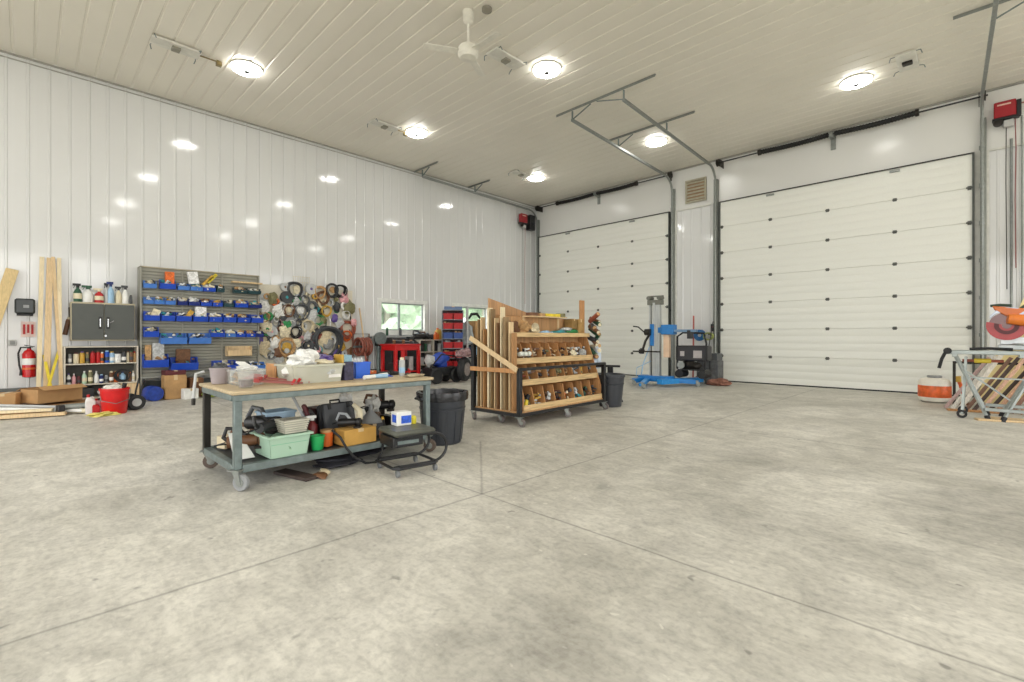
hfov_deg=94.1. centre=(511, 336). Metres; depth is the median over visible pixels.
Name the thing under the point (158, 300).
storage bin
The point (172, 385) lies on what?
cardboard box
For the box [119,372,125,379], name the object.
bottle
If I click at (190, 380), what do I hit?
cardboard box
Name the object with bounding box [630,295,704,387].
lift
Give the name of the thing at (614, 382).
bin
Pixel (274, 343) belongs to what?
bag
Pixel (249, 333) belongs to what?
storage bin
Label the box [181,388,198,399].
bucket
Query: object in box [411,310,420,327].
tree
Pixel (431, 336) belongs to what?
power tool
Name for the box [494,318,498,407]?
board
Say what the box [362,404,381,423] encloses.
funnel
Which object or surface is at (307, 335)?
bag
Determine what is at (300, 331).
cable coil
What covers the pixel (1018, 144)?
trim
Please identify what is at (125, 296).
spray bottle
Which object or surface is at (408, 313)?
tree
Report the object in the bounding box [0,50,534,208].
trim
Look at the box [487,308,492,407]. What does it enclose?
board
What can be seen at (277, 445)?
storage tote
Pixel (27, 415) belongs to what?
lumber
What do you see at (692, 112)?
hanger
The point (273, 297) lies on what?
bag
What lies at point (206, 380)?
baseboard
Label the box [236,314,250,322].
storage bin
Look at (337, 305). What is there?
bag
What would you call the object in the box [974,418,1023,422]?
plank
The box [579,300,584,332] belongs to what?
stud
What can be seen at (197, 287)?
storage bin
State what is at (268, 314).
cable coil
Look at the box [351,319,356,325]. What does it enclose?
bag
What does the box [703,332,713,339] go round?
hose
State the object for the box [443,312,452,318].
bin
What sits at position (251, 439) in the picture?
power tool
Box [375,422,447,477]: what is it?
stool
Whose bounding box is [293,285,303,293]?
disc
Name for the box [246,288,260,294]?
storage bin
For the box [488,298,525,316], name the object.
plywood sheet
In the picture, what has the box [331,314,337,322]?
bag
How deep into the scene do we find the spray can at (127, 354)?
9.09 m
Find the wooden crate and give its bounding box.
[120,383,138,394]
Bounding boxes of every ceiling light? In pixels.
[230,59,262,76]
[406,127,427,137]
[528,174,543,180]
[533,61,560,77]
[645,137,666,146]
[840,74,872,89]
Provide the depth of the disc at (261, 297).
10.97 m
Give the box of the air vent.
[685,176,706,203]
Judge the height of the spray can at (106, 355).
0.230 m
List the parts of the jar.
lid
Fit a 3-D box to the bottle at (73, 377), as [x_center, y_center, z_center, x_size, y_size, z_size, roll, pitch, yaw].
[-7.867,0.753,8.565,0.058,0.190,0.060,0,0,45]
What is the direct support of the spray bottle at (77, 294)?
on the upper cabinet
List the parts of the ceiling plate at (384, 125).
plate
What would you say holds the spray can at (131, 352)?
on the shelf unit at (104, 368)
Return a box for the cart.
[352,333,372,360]
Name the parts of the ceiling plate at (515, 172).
plate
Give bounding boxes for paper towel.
[235,361,257,369]
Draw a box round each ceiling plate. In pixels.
[149,33,221,67]
[367,118,407,135]
[484,46,526,73]
[508,169,533,180]
[889,49,925,76]
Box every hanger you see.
[414,161,437,175]
[468,179,489,191]
[556,74,655,118]
[609,111,694,145]
[953,0,1023,19]
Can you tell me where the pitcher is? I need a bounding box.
[235,361,257,386]
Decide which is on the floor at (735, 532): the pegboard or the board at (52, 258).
the board at (52, 258)
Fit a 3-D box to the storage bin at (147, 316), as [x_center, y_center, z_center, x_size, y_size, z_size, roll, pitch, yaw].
[-6.982,-0.419,9.251,0.210,0.206,0.253,0,0,45]
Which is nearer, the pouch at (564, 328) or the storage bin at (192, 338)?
the pouch at (564, 328)
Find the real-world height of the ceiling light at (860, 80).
0.095 m
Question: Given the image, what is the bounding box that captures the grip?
[469,312,479,318]
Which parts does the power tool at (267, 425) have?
cord, handle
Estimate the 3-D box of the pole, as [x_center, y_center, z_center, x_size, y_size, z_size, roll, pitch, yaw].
[5.088,0.295,13.381,0.042,1.794,0.231,0,0,26]
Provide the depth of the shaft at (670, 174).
15.61 m
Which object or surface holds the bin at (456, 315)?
on the tower
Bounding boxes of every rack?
[137,266,259,394]
[469,316,608,426]
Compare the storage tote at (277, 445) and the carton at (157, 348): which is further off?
the carton at (157, 348)
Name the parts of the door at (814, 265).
panel, panel, panel, panel, panel, panel, panel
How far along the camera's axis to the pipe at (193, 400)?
4.21 m
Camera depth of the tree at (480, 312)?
22.88 m
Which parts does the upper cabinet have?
door, door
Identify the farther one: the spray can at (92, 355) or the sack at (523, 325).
the spray can at (92, 355)
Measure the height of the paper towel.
0.074 m
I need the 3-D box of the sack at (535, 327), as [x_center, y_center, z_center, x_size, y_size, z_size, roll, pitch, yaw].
[0.322,-0.129,7.140,0.206,0.173,0.251,0,0,45]
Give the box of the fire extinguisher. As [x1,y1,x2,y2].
[17,345,35,377]
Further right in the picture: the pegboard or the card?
the pegboard
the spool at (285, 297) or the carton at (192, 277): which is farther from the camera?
the spool at (285, 297)
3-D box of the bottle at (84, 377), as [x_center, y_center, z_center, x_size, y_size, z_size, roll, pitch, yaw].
[-7.769,0.733,8.665,0.070,0.230,0.072,0,0,45]
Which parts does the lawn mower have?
tube frame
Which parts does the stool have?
drawer, seat, frame, drawer pull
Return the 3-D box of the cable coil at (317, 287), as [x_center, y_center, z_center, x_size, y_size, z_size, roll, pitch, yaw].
[-4.782,-1.109,11.901,0.113,0.339,0.313,0,0,45]
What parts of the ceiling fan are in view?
fan blade, motor, fan blade, fan blade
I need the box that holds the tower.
[442,310,463,360]
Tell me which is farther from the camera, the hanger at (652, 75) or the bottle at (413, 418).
the hanger at (652, 75)
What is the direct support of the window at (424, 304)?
in the wall at (109, 183)
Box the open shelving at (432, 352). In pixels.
[416,339,441,371]
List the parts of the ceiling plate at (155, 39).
plate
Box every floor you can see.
[0,375,1023,681]
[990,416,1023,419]
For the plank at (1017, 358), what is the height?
0.880 m
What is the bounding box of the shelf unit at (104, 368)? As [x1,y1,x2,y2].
[63,346,137,399]
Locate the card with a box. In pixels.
[21,321,35,336]
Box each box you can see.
[0,392,22,404]
[17,384,86,403]
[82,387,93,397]
[161,370,185,375]
[161,375,186,399]
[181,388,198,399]
[187,377,203,396]
[334,424,375,445]
[369,422,382,435]
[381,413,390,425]
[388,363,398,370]
[391,410,410,425]
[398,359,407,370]
[405,356,412,369]
[469,321,476,343]
[482,5,491,13]
[545,313,559,316]
[564,319,576,328]
[572,319,583,332]
[697,360,722,383]
[711,353,721,360]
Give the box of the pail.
[209,363,230,383]
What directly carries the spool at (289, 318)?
attached to the pegboard
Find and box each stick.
[42,355,51,385]
[47,352,58,385]
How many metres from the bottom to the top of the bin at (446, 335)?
0.231 m
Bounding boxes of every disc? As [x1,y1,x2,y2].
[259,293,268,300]
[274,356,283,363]
[282,342,291,350]
[285,307,292,312]
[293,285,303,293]
[297,306,304,313]
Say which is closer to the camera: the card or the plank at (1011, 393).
the plank at (1011, 393)
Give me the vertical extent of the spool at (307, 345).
0.220 m
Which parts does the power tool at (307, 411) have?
handle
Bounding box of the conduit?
[1010,115,1022,306]
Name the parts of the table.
leg, leg, leg, leg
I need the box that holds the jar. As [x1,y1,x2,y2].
[320,428,332,446]
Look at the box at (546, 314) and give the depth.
7.42 m
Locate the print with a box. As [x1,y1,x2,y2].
[392,414,410,423]
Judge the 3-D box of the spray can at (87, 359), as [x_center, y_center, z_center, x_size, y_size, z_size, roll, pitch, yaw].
[-7.741,0.378,8.694,0.060,0.200,0.062,0,0,45]
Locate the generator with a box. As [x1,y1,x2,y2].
[675,332,711,378]
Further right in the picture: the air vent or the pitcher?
the air vent
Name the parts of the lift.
leg, steering handle, mast rail, winch plate, mast rail, warning plate, leg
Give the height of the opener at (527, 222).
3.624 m
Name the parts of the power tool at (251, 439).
handle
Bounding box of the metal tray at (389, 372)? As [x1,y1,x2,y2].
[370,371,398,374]
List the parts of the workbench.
leg, leg, shelf rail, leg, leg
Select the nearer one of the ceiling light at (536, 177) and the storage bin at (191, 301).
the storage bin at (191, 301)
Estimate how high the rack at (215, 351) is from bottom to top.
2.575 m
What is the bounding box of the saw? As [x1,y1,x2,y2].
[986,304,1023,349]
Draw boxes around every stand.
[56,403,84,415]
[937,348,1023,421]
[952,361,1023,404]
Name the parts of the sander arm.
arm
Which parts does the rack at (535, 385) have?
post, rail, post, panel, panel, frame, rail, panel, post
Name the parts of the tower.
panel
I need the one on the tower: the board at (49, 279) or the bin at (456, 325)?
the bin at (456, 325)
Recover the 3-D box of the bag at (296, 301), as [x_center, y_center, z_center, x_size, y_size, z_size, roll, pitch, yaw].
[-5.176,-0.863,11.485,0.111,0.212,0.187,0,0,45]
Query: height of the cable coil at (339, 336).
0.895 m
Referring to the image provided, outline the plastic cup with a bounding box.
[310,434,324,450]
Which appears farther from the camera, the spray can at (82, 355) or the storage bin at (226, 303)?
the storage bin at (226, 303)
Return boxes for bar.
[969,347,1012,350]
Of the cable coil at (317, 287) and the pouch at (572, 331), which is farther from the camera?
the cable coil at (317, 287)
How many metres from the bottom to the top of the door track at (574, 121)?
5.861 m
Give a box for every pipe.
[0,404,55,407]
[0,407,81,411]
[67,408,84,412]
[191,370,204,404]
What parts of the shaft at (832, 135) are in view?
bearing plate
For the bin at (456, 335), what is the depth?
13.45 m
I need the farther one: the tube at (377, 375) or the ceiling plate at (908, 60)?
the ceiling plate at (908, 60)
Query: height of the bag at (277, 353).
0.283 m
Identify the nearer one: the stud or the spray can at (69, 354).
the stud
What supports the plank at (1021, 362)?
on the plank at (949, 409)
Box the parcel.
[217,434,228,448]
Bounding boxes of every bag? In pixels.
[259,300,269,313]
[259,337,270,356]
[260,320,271,332]
[267,292,277,304]
[270,336,279,347]
[272,303,284,317]
[274,346,282,357]
[279,325,292,337]
[281,361,307,376]
[283,320,291,327]
[286,349,319,364]
[293,297,300,304]
[293,338,300,348]
[304,331,311,340]
[307,308,318,323]
[315,359,334,363]
[318,331,332,346]
[320,315,326,323]
[323,339,333,349]
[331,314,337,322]
[333,302,340,312]
[335,318,343,327]
[337,392,354,412]
[339,292,348,302]
[343,299,354,313]
[346,347,353,355]
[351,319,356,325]
[455,348,470,356]
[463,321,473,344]
[593,346,600,368]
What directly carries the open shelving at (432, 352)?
on the floor at (735, 532)
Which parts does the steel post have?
post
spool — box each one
[267,326,277,336]
[280,283,287,290]
[280,291,292,302]
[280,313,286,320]
[285,317,295,327]
[303,341,311,348]
[305,283,316,293]
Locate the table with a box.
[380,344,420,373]
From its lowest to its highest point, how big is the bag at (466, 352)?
0.243 m
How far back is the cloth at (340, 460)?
4.41 m
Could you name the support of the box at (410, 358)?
on the table
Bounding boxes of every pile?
[531,347,539,355]
[533,393,540,403]
[541,347,548,356]
[544,391,550,401]
[554,390,560,399]
[555,368,561,375]
[565,387,571,398]
[566,347,573,354]
[573,387,580,396]
[582,386,589,395]
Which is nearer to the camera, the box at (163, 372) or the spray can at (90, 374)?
the spray can at (90, 374)
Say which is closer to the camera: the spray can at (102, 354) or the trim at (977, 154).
the spray can at (102, 354)
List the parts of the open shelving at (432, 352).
panel, panel, panel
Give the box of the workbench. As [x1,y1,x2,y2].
[199,375,435,490]
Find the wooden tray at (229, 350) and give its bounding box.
[225,346,251,355]
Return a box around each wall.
[0,52,534,388]
[535,89,1023,377]
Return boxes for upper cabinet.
[70,302,134,340]
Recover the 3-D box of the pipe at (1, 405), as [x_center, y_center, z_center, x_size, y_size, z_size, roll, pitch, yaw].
[-7.435,1.050,7.236,1.064,0.148,0.048,0,0,-26]
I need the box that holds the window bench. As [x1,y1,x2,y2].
[367,336,412,338]
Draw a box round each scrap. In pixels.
[313,472,327,478]
[320,468,329,474]
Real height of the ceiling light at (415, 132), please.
0.095 m
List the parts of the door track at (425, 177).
horizontal rail, vertical rail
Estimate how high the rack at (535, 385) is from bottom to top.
1.510 m
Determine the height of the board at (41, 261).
2.606 m
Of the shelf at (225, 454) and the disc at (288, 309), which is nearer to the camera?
the shelf at (225, 454)
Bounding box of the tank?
[918,375,951,402]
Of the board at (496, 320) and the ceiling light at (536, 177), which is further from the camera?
the ceiling light at (536, 177)
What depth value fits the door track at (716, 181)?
13.01 m
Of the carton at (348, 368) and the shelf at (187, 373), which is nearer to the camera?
the carton at (348, 368)
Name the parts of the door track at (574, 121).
horizontal rail, curved rail, vertical rail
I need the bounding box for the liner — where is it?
[416,388,468,402]
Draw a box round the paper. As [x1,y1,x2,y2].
[228,433,254,458]
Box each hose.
[331,417,385,463]
[352,403,362,419]
[693,330,705,340]
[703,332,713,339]
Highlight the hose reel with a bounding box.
[952,376,969,404]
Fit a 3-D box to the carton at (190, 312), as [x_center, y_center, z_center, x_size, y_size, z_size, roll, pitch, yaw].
[-6.562,-0.447,9.687,0.080,0.211,0.181,0,0,45]
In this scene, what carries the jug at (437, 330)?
on the open shelving at (432, 352)
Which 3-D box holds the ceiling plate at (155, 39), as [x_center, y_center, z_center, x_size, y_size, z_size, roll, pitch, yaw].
[-5.505,-4.821,8.095,0.455,0.093,1.010,0,0,45]
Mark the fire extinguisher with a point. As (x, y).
(28, 370)
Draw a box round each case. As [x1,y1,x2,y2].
[316,399,354,429]
[444,306,461,309]
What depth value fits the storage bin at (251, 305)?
10.52 m
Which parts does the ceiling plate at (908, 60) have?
plate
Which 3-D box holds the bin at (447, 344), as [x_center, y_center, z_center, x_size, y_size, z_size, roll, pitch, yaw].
[-1.827,0.198,13.595,0.282,0.229,0.412,0,0,-10]
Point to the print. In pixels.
(396, 418)
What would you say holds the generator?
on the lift
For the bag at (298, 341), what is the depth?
11.47 m
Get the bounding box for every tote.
[250,430,313,458]
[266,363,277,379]
[274,363,344,383]
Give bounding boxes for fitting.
[524,394,530,405]
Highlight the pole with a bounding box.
[692,316,694,376]
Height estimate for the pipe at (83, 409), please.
0.070 m
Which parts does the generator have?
control panel, frame, plate, tank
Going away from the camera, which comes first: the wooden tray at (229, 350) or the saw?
the saw
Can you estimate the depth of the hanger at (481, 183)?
15.14 m
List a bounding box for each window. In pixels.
[378,298,427,334]
[451,303,487,328]
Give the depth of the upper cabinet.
8.76 m
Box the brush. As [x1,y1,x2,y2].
[62,307,69,334]
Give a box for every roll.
[142,385,163,400]
[263,312,272,320]
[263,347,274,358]
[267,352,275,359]
[270,318,280,327]
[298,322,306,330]
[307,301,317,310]
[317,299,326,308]
[706,378,731,385]
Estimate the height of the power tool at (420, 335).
0.278 m
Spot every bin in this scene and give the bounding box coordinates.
[142,354,168,367]
[143,279,156,288]
[143,296,153,303]
[143,311,159,320]
[143,326,158,336]
[153,296,164,304]
[159,279,175,289]
[159,333,186,343]
[160,311,174,320]
[164,297,175,304]
[169,357,198,369]
[175,312,191,321]
[176,282,189,290]
[177,297,187,305]
[186,333,211,343]
[187,297,199,305]
[189,284,202,290]
[191,313,207,321]
[199,298,211,305]
[202,284,215,291]
[208,312,222,321]
[209,328,224,336]
[211,300,222,306]
[211,360,237,370]
[215,284,224,292]
[222,300,233,306]
[222,313,236,321]
[225,329,235,336]
[231,370,249,383]
[232,287,246,293]
[233,299,248,307]
[235,329,245,336]
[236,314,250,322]
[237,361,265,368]
[245,330,255,336]
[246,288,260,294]
[248,301,261,307]
[250,314,263,322]
[255,331,263,336]
[414,394,468,445]
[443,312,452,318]
[443,321,452,328]
[443,330,452,338]
[443,340,452,347]
[443,350,452,357]
[447,360,452,365]
[453,312,462,318]
[453,321,462,328]
[453,331,462,338]
[453,340,462,347]
[598,373,624,406]
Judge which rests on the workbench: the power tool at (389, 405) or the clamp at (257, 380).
the clamp at (257, 380)
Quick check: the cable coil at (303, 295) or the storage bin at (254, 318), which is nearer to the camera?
the storage bin at (254, 318)
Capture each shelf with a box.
[140,372,259,378]
[214,435,379,463]
[522,316,566,329]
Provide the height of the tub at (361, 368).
0.206 m
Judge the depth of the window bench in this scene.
13.37 m
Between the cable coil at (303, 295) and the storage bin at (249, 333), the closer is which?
the storage bin at (249, 333)
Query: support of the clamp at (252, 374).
on the workbench
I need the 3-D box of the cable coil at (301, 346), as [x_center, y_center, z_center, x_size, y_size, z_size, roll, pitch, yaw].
[-5.008,0.237,11.673,0.114,0.364,0.322,0,0,45]
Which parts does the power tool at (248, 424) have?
handle, plate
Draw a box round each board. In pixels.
[0,268,18,324]
[36,257,43,386]
[43,258,52,385]
[51,257,63,384]
[57,258,62,384]
[477,319,479,405]
[480,317,484,405]
[483,329,486,406]
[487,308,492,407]
[490,309,494,407]
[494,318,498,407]
[496,323,499,408]
[500,307,504,408]
[503,317,508,409]
[509,321,519,331]
[509,322,513,410]
[511,333,516,410]
[978,298,1023,403]
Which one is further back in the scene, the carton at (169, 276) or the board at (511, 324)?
the carton at (169, 276)
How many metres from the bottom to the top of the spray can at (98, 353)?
0.220 m
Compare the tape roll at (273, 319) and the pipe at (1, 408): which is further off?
the tape roll at (273, 319)
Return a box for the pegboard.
[259,284,355,369]
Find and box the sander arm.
[292,397,314,424]
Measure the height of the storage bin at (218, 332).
0.200 m
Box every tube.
[363,374,375,379]
[375,374,392,377]
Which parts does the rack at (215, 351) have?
post, post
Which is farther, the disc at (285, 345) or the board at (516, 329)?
the disc at (285, 345)
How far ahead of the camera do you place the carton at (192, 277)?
9.71 m
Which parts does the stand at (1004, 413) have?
stop handle, knob, leg, leg, rail, leg, leg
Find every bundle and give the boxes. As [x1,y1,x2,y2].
[365,394,380,411]
[569,350,576,355]
[578,348,585,354]
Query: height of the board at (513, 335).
1.060 m
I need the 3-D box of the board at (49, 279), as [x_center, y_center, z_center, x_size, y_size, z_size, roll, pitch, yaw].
[-8.114,-0.109,8.342,0.088,2.600,0.420,0,0,-37]
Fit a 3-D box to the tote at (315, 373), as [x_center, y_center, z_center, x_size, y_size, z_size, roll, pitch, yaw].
[-1.899,0.335,4.488,0.370,0.170,0.510,0,0,41]
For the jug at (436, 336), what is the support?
on the open shelving at (432, 352)
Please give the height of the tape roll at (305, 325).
0.207 m
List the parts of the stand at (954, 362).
post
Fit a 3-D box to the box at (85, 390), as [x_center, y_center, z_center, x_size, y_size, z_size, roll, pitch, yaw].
[-7.855,1.014,8.728,0.220,0.170,0.300,0,0,45]
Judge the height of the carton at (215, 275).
0.223 m
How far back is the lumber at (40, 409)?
7.08 m
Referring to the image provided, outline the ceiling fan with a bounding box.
[423,8,501,75]
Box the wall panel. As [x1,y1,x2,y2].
[537,83,1023,236]
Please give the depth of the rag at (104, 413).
7.22 m
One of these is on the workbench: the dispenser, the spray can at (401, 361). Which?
the spray can at (401, 361)
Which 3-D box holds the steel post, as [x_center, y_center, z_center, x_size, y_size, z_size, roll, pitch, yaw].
[-1.287,0.160,13.742,0.160,2.080,0.160,0,0,45]
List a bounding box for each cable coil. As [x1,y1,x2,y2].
[259,312,269,321]
[282,304,294,317]
[287,281,302,298]
[290,326,301,338]
[300,339,313,348]
[301,295,309,304]
[301,320,314,332]
[310,326,343,356]
[315,286,325,298]
[315,291,329,305]
[320,305,331,316]
[326,283,338,297]
[334,284,347,297]
[342,311,349,318]
[344,330,351,341]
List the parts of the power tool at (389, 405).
handle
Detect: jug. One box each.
[85,394,95,413]
[92,403,99,412]
[95,398,101,411]
[434,328,441,338]
[434,332,438,339]
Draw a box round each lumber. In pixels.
[0,408,53,413]
[0,411,66,418]
[0,412,42,414]
[20,399,84,404]
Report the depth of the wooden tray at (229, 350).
10.30 m
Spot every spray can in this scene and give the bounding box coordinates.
[68,353,71,363]
[73,352,78,363]
[77,375,80,383]
[80,351,84,363]
[85,352,89,362]
[88,370,92,383]
[90,351,94,362]
[96,351,100,362]
[99,374,103,382]
[100,352,103,362]
[104,350,108,362]
[104,375,107,382]
[109,351,114,362]
[109,371,113,381]
[122,351,125,361]
[126,351,128,361]
[129,295,132,303]
[129,350,132,361]
[133,351,135,361]
[399,357,404,375]
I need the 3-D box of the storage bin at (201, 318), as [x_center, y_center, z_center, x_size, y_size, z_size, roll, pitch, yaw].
[-6.421,-0.426,9.819,0.206,0.219,0.258,0,0,45]
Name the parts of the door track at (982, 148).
vertical rail, curved rail, horizontal rail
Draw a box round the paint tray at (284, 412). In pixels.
[255,407,296,417]
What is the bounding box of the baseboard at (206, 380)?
[0,369,380,403]
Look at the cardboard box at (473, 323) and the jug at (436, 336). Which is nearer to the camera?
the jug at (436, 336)
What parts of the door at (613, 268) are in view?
panel, panel, panel, panel, panel, panel, panel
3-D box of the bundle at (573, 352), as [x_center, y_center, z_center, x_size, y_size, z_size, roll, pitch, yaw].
[0.987,0.260,7.691,0.132,0.117,0.109,0,0,-6]
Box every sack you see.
[518,319,531,331]
[528,323,539,332]
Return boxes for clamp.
[242,375,302,383]
[243,377,297,384]
[248,373,309,382]
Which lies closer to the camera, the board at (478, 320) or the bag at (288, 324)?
the board at (478, 320)
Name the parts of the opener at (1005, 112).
pull chain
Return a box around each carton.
[145,345,150,359]
[151,308,160,314]
[152,343,163,359]
[165,272,173,283]
[176,349,189,362]
[185,310,193,315]
[187,272,198,283]
[195,307,205,315]
[201,275,212,285]
[207,274,217,283]
[334,354,353,379]
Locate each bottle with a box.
[66,373,70,384]
[72,283,81,301]
[72,374,75,383]
[81,285,92,301]
[82,371,86,383]
[93,288,103,302]
[94,371,98,382]
[104,283,107,302]
[106,282,113,302]
[115,286,121,302]
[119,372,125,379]
[121,285,128,303]
[131,371,134,380]
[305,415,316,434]
[411,415,415,423]
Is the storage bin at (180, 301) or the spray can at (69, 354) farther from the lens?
the storage bin at (180, 301)
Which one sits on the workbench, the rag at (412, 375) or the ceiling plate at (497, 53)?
the rag at (412, 375)
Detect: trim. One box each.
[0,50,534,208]
[534,80,1023,207]
[675,211,676,377]
[678,142,1023,211]
[713,202,718,352]
[975,150,988,390]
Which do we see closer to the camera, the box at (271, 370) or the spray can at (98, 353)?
the box at (271, 370)
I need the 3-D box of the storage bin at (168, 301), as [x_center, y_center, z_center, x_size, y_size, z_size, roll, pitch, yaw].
[-6.794,-0.719,9.480,0.164,0.154,0.170,0,0,45]
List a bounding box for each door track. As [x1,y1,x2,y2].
[422,176,539,312]
[571,118,674,377]
[622,98,718,352]
[979,0,998,386]
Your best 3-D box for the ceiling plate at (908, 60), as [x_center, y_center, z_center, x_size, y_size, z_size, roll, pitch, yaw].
[6.949,-4.821,8.384,0.455,0.093,0.680,0,0,45]
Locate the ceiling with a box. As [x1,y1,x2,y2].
[0,0,1023,205]
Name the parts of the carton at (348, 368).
light panel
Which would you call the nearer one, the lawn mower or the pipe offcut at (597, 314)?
the pipe offcut at (597, 314)
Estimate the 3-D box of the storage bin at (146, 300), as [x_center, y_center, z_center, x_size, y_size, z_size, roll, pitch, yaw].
[-7.036,-0.721,9.230,0.157,0.158,0.149,0,0,45]
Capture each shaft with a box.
[535,171,672,212]
[715,90,987,168]
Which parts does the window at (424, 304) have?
sash, sash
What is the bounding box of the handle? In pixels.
[359,308,363,336]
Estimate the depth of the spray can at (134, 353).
9.16 m
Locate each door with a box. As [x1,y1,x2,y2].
[538,212,670,375]
[719,152,974,396]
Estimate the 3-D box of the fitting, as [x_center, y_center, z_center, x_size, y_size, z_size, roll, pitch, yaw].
[0.206,0.879,6.577,0.068,0.190,0.114,0,0,43]
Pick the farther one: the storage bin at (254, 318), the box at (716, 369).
the box at (716, 369)
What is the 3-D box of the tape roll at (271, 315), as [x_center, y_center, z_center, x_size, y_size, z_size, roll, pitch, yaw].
[-5.645,-0.484,11.041,0.060,0.207,0.207,0,0,45]
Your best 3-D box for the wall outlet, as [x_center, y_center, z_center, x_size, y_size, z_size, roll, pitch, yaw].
[-8.579,0.100,8.192,0.054,0.100,0.100,0,0,45]
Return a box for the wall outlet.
[8,340,16,345]
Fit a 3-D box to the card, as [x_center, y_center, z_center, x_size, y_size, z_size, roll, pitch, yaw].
[-8.459,-0.135,8.340,0.014,0.270,0.180,0,0,45]
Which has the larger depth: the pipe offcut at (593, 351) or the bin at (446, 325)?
the bin at (446, 325)
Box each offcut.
[526,312,538,315]
[587,336,598,342]
[588,312,599,322]
[588,324,599,333]
[590,346,597,354]
[592,321,601,326]
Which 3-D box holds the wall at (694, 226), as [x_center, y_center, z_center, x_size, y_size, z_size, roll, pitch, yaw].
[7.092,-1.840,11.711,17.500,6.080,0.012,0,0,45]
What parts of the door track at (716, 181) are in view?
horizontal rail, curved rail, vertical rail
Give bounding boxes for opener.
[518,213,534,269]
[992,98,1021,288]
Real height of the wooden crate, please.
0.300 m
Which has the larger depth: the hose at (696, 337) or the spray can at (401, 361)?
the hose at (696, 337)
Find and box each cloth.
[312,454,362,468]
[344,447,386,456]
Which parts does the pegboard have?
cable coil, wire rack panel, cable coil, cable coil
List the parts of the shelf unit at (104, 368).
panel, shelf, shelf, shelf, cable coil, panel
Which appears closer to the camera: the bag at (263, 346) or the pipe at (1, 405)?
the pipe at (1, 405)
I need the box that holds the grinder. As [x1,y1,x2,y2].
[374,332,386,371]
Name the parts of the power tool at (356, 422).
handle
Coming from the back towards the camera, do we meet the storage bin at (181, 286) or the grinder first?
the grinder
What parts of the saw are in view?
saw blade, handle, arm, motor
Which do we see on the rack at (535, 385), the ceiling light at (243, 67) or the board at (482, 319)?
the board at (482, 319)
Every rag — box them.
[86,411,120,417]
[404,373,424,377]
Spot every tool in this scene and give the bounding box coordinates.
[214,427,265,448]
[242,415,278,433]
[244,405,281,433]
[301,404,315,420]
[308,405,318,423]
[332,412,362,427]
[360,394,394,411]
[364,406,380,416]
[407,330,429,339]
[420,331,433,339]
[962,358,1003,362]
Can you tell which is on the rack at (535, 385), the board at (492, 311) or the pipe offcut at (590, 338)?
the board at (492, 311)
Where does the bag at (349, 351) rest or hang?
hanging from the pegboard
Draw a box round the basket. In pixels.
[274,416,309,433]
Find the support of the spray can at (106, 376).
on the shelf unit at (104, 368)
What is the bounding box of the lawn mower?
[420,352,459,383]
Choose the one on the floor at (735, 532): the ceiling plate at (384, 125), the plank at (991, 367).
the plank at (991, 367)
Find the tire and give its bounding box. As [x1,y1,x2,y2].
[457,357,470,380]
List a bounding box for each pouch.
[319,354,333,359]
[551,330,566,332]
[559,327,571,330]
[566,329,577,332]
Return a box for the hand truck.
[127,378,145,409]
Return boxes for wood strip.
[231,281,262,284]
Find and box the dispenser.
[14,298,34,315]
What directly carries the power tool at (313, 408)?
on the workbench
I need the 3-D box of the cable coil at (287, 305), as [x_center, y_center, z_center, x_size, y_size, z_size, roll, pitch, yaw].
[-5.326,-0.615,11.355,0.293,0.325,0.103,0,0,-42]
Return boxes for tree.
[382,304,420,328]
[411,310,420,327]
[462,308,483,319]
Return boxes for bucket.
[97,383,130,413]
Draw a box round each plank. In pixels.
[274,468,317,481]
[944,357,990,407]
[946,408,999,413]
[950,355,996,408]
[957,355,1003,408]
[966,357,1012,408]
[972,356,1020,409]
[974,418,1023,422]
[980,358,1023,409]
[989,371,1023,407]
[997,377,1023,408]
[1012,395,1023,413]
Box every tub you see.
[114,352,121,361]
[352,357,370,378]
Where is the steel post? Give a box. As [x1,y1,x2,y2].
[466,306,470,378]
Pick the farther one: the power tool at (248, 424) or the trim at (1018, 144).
the trim at (1018, 144)

